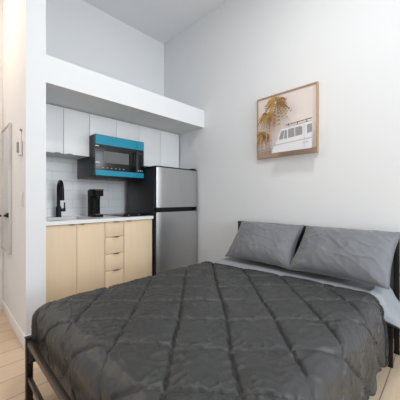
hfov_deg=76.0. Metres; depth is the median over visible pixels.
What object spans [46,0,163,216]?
wall
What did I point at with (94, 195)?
coffee maker
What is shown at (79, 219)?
countertop
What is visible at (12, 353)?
floor
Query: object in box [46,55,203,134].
soffit
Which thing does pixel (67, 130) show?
upper cabinet
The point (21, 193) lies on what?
light switch
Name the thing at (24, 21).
wall partition
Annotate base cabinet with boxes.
[46,222,104,302]
[105,221,123,287]
[123,219,151,281]
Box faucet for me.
[55,180,65,216]
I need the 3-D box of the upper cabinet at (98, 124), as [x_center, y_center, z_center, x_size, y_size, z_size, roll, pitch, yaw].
[-1.071,-0.779,3.004,0.360,0.239,0.591,0,0,45]
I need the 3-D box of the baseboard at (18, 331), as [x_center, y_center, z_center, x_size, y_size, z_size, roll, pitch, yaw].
[-1.630,1.050,2.215,0.970,0.100,0.014,0,0,45]
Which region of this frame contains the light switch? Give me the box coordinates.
[20,192,22,206]
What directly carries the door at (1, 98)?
attached to the wall at (1, 1)
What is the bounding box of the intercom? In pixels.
[16,129,22,155]
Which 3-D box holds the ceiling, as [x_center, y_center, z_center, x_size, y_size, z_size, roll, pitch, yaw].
[0.061,-2.340,0.669,5.850,0.080,3.840,0,0,45]
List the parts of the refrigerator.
fridge door, freezer door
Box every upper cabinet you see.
[46,103,88,159]
[89,113,138,140]
[139,125,178,167]
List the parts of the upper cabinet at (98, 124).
door, door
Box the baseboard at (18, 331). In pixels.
[1,299,25,348]
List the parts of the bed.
post, foot rail, foot rail, headboard rail, headboard panel, leg, post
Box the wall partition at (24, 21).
[3,0,45,334]
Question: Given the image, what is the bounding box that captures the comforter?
[28,261,388,399]
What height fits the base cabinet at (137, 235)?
0.879 m
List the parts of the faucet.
spout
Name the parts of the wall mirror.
glass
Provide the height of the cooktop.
0.033 m
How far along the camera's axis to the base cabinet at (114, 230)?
2.54 m
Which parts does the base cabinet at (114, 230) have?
drawer, drawer, drawer, drawer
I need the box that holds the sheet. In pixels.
[215,257,399,329]
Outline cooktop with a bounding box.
[103,213,148,216]
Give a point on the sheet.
(387, 298)
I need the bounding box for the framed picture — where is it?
[257,81,318,159]
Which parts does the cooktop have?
glass, control rail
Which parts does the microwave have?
door, control panel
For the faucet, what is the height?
0.385 m
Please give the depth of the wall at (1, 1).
2.55 m
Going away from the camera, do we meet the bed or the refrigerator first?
the bed
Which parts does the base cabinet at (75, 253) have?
door, door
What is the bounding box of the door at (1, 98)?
[0,97,2,309]
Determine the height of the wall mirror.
1.153 m
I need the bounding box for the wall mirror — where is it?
[1,123,11,254]
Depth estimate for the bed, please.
1.38 m
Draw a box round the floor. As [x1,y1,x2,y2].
[0,310,399,399]
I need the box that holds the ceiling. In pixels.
[83,0,227,43]
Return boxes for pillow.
[225,221,303,267]
[287,225,399,289]
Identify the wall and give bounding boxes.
[0,0,2,97]
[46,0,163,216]
[164,0,399,263]
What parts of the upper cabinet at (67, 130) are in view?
door, door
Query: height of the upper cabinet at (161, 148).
0.493 m
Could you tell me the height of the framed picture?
0.613 m
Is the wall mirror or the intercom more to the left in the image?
the wall mirror
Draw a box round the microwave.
[77,134,143,180]
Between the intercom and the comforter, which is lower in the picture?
the comforter
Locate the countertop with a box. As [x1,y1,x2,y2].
[46,215,152,225]
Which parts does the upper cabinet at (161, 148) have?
door, door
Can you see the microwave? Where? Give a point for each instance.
(110, 158)
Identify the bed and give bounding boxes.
[24,221,399,399]
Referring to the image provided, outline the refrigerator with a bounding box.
[128,165,196,275]
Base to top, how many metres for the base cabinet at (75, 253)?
0.879 m
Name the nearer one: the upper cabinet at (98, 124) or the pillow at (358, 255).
the pillow at (358, 255)
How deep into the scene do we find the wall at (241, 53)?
2.42 m
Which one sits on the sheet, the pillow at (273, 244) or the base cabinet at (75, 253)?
the pillow at (273, 244)
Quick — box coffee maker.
[88,189,103,216]

